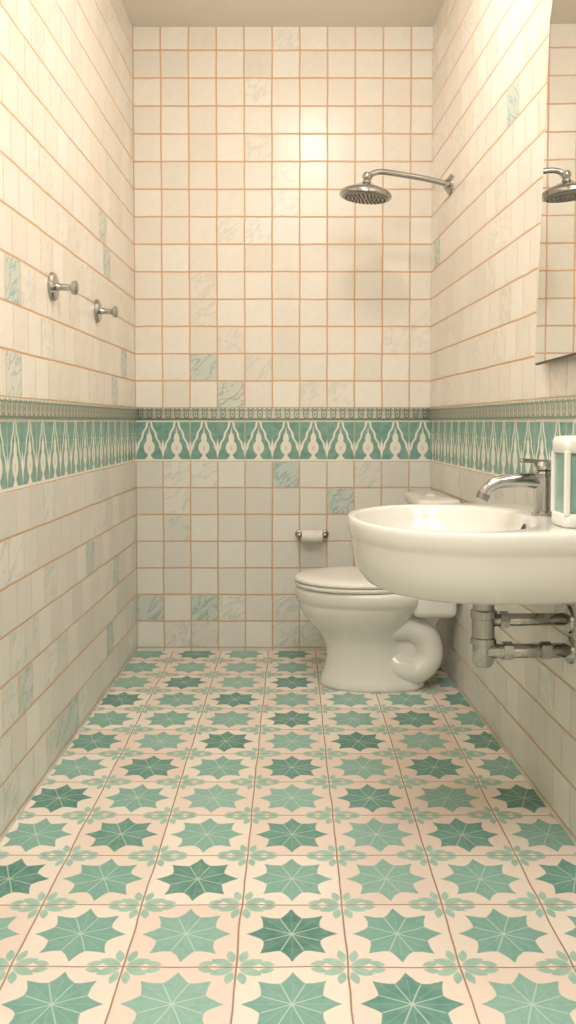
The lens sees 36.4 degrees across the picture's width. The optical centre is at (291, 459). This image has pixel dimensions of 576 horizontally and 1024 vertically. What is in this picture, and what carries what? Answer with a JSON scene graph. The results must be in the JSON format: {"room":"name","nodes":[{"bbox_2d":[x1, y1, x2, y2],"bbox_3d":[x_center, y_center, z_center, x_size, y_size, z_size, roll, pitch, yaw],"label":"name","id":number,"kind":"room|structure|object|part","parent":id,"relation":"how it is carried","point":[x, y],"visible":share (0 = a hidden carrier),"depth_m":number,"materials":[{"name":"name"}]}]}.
{"room":"bathroom","nodes":[
{"label":"bathroom","id":0,"kind":"room"},
{"bbox_2d":[0,0,136,842],"bbox_3d":[-0.696,-0.364,1.355,0.120,2.630,4.141,0,3,1],"label":"wall","id":1,"kind":"structure","parent":0,"point":[68,562],"depth_m":2.37,"materials":[{"name":"tile"}]},
{"bbox_2d":[48,272,78,301],"bbox_3d":[-0.592,-0.452,2.283,0.067,0.076,0.076,0,3,0],"label":"robe hook","id":2,"kind":"object","parent":1,"relation":"attached to","point":[54,287],"visible":1,"depth_m":2.27,"materials":[{"name":"silver metal"}]},
{"bbox_3d":[-0.619,-0.452,2.283,0.014,0.076,0.076,0,2,0],"label":"wall plate","id":3,"kind":"part","parent":2,"relation":"part of","materials":[{"name":"silver metal"}]},
{"bbox_2d":[0,397,137,419],"bbox_3d":[-0.630,-0.090,1.367,0.012,0.047,4.140,0,3,1],"label":"trim","id":4,"kind":"structure","parent":1,"relation":"attached to","point":[10,408],"depth_m":2.32,"materials":[{"name":"tile"}]},
{"bbox_2d":[94,299,118,322],"bbox_3d":[-0.587,-0.474,2.782,0.067,0.076,0.076,0,3,0],"label":"robe hook","id":5,"kind":"object","parent":1,"relation":"attached to","point":[98,310],"visible":1,"depth_m":2.77,"materials":[{"name":"silver metal"}]},
{"bbox_3d":[-0.614,-0.474,2.782,0.014,0.076,0.076,0,2,0],"label":"wall plate","id":6,"kind":"part","parent":5,"relation":"part of","materials":[{"name":"silver metal"}]},
{"bbox_2d":[132,27,432,650],"bbox_3d":[-0.036,-0.457,3.483,1.398,2.630,0.120,0,3,0],"label":"wall","id":7,"kind":"structure","parent":0,"point":[257,284],"depth_m":3.42,"materials":[{"name":"tile"}]},
{"bbox_2d":[137,408,428,419],"bbox_3d":[-0.036,-0.180,3.429,1.158,0.047,0.012,0,3,0],"label":"trim","id":8,"kind":"structure","parent":7,"relation":"attached to","point":[142,413],"depth_m":3.43,"materials":[{"name":"tile"}]},
{"bbox_2d":[295,530,328,541],"bbox_3d":[0.078,0.297,3.421,0.134,0.048,0.068,0,3,0],"label":"toilet paper holder","id":9,"kind":"object","parent":7,"relation":"attached to","point":[307,535],"visible":1,"depth_m":3.39,"materials":[{"name":"white paper"}]},
{"bbox_3d":[0.028,0.293,3.431,0.034,0.034,0.050,0,2,0],"label":"post plate","id":10,"kind":"part","parent":9,"relation":"part of","materials":[{"name":"silver metal"}]},
{"bbox_2d":[121,0,444,26],"bbox_3d":[0.030,-1.628,1.300,1.373,0.100,4.140,0,3,0],"label":"ceiling","id":11,"kind":"structure","parent":0,"point":[141,13],"depth_m":3.25,"materials":[{"name":"paint"}]},
{"bbox_2d":[0,651,575,1023],"bbox_3d":[0.030,0.899,1.411,1.373,0.100,4.140,0,3,0],"label":"floor","id":12,"kind":"structure","parent":0,"point":[227,837],"depth_m":1.78,"materials":[{"name":"tile"}]},
{"bbox_2d":[294,492,459,692],"bbox_3d":[0.279,0.448,3.032,0.542,0.661,0.380,0,3,0],"label":"toilet","id":13,"kind":"object","parent":12,"relation":"on","point":[377,640],"visible":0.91,"depth_m":2.94,"materials":[{"name":"ceramic"}]},
{"bbox_3d":[0.220,0.403,3.030,0.424,0.024,0.368,0,2,0],"label":"seat lid","id":14,"kind":"part","parent":13,"relation":"part of","materials":[{"name":"plastic"}]},
{"bbox_3d":[0.220,0.424,3.031,0.421,0.015,0.366,0,2,0],"label":"seat","id":15,"kind":"part","parent":13,"relation":"part of","materials":[{"name":"plastic"}]},
{"bbox_3d":[0.238,0.605,3.039,0.453,0.346,0.364,0,2,0],"label":"bowl","id":16,"kind":"part","parent":13,"relation":"part of","materials":[{"name":"ceramic"}]},
{"bbox_3d":[0.480,0.140,3.019,0.140,0.036,0.380,0,2,0],"label":"tank lid","id":17,"kind":"part","parent":13,"relation":"part of","materials":[{"name":"ceramic"}]},
{"bbox_2d":[413,599,456,617],"bbox_3d":[0.475,0.478,3.034,0.150,0.085,0.280,0,2,0],"label":"toilet tank","id":18,"kind":"object","parent":13,"relation":"attached to","point":[421,608],"depth_m":2.89,"materials":[{"name":"ceramic"}]},
{"bbox_2d":[430,0,575,844],"bbox_3d":[0.689,-0.364,1.355,0.120,2.630,4.149,0,3,-2],"label":"wall","id":19,"kind":"structure","parent":0,"point":[490,57],"depth_m":2.46,"materials":[{"name":"tile"}]},
{"bbox_2d":[339,169,452,204],"bbox_3d":[0.361,-0.957,3.046,0.392,0.114,0.182,0,3,0],"label":"shower head","id":20,"kind":"object","parent":19,"relation":"attached to","point":[365,192],"visible":1,"depth_m":3.04},
{"bbox_3d":[0.255,-0.911,3.048,0.159,0.018,0.160,0,2,0],"label":"plate","id":21,"kind":"part","parent":20,"relation":"part of","materials":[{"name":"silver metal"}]},
{"bbox_3d":[0.405,-0.983,3.053,0.298,0.062,0.024,0,3,-3],"label":"arm","id":22,"kind":"part","parent":20,"relation":"part of","materials":[{"name":"silver metal"}]},
{"bbox_2d":[348,503,575,604],"bbox_3d":[0.366,0.197,1.903,0.488,0.150,0.612,0,3,0],"label":"wall-mounted sink","id":23,"kind":"object","parent":19,"relation":"attached to","point":[459,553],"visible":0.98,"depth_m":1.64,"materials":[{"name":"ceramic"}]},
{"bbox_2d":[476,458,551,515],"bbox_3d":[0.492,0.059,1.922,0.179,0.125,0.054,0,3,0],"label":"faucet","id":24,"kind":"object","parent":23,"relation":"on","point":[539,480],"visible":0.97,"depth_m":1.90,"materials":[{"name":"silver metal"}]},
{"bbox_3d":[0.477,0.057,1.921,0.138,0.058,0.037,0,2,0],"label":"spout","id":25,"kind":"part","parent":24,"relation":"part of","materials":[{"name":"silver metal"}]},
{"bbox_3d":[0.527,0.003,1.919,0.056,0.014,0.020,0,3,-2],"label":"lever","id":26,"kind":"part","parent":24,"relation":"part of","materials":[{"name":"silver metal"}]},
{"bbox_2d":[470,604,574,667],"bbox_3d":[0.498,0.362,1.914,0.220,0.179,0.072,0,3,0],"label":"trap","id":27,"kind":"object","parent":23,"relation":"attached to","point":[484,618],"visible":0.91,"depth_m":1.89,"materials":[{"name":"metal"}]},
{"bbox_2d":[495,611,565,627],"bbox_3d":[0.513,0.349,1.911,0.182,0.038,0.039,0,2,0],"label":"pipe","id":28,"kind":"object","parent":27,"relation":"attached to","point":[503,619],"depth_m":1.90,"materials":[{"name":"metal"}]},
{"bbox_2d":[551,435,575,527],"bbox_3d":[0.557,0.041,1.721,0.072,0.178,0.088,0,3,0],"label":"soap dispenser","id":29,"kind":"object","parent":23,"relation":"on","point":[563,454],"visible":1,"depth_m":1.69,"materials":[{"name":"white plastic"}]},
{"bbox_3d":[0.526,0.042,1.757,0.011,0.125,0.011,0,2,0],"label":"corner post","id":30,"kind":"part","parent":29,"relation":"part of","materials":[{"name":"white plastic"}]},
{"bbox_3d":[0.557,0.044,1.721,0.062,0.117,0.075,0,2,0],"label":"soap tank","id":31,"kind":"part","parent":29,"relation":"part of","materials":[{"name":"glass"}]},
{"bbox_3d":[0.529,0.046,1.683,0.011,0.125,0.011,0,2,0],"label":"corner post","id":32,"kind":"part","parent":29,"relation":"part of","materials":[{"name":"white plastic"}]},
{"bbox_2d":[428,397,575,419],"bbox_3d":[0.623,-0.090,1.367,0.012,0.047,4.144,0,3,-2],"label":"trim","id":33,"kind":"structure","parent":19,"relation":"attached to","point":[553,408],"depth_m":2.30,"materials":[{"name":"tile"}]},
{"bbox_2d":[535,0,575,364],"bbox_3d":[0.590,-0.673,1.605,0.084,0.936,0.905,0,3,0],"label":"wall mirror","id":34,"kind":"object","parent":19,"relation":"attached to","point":[556,303],"visible":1,"depth_m":1.86,"materials":[{"name":"clear glass"}]}
]}

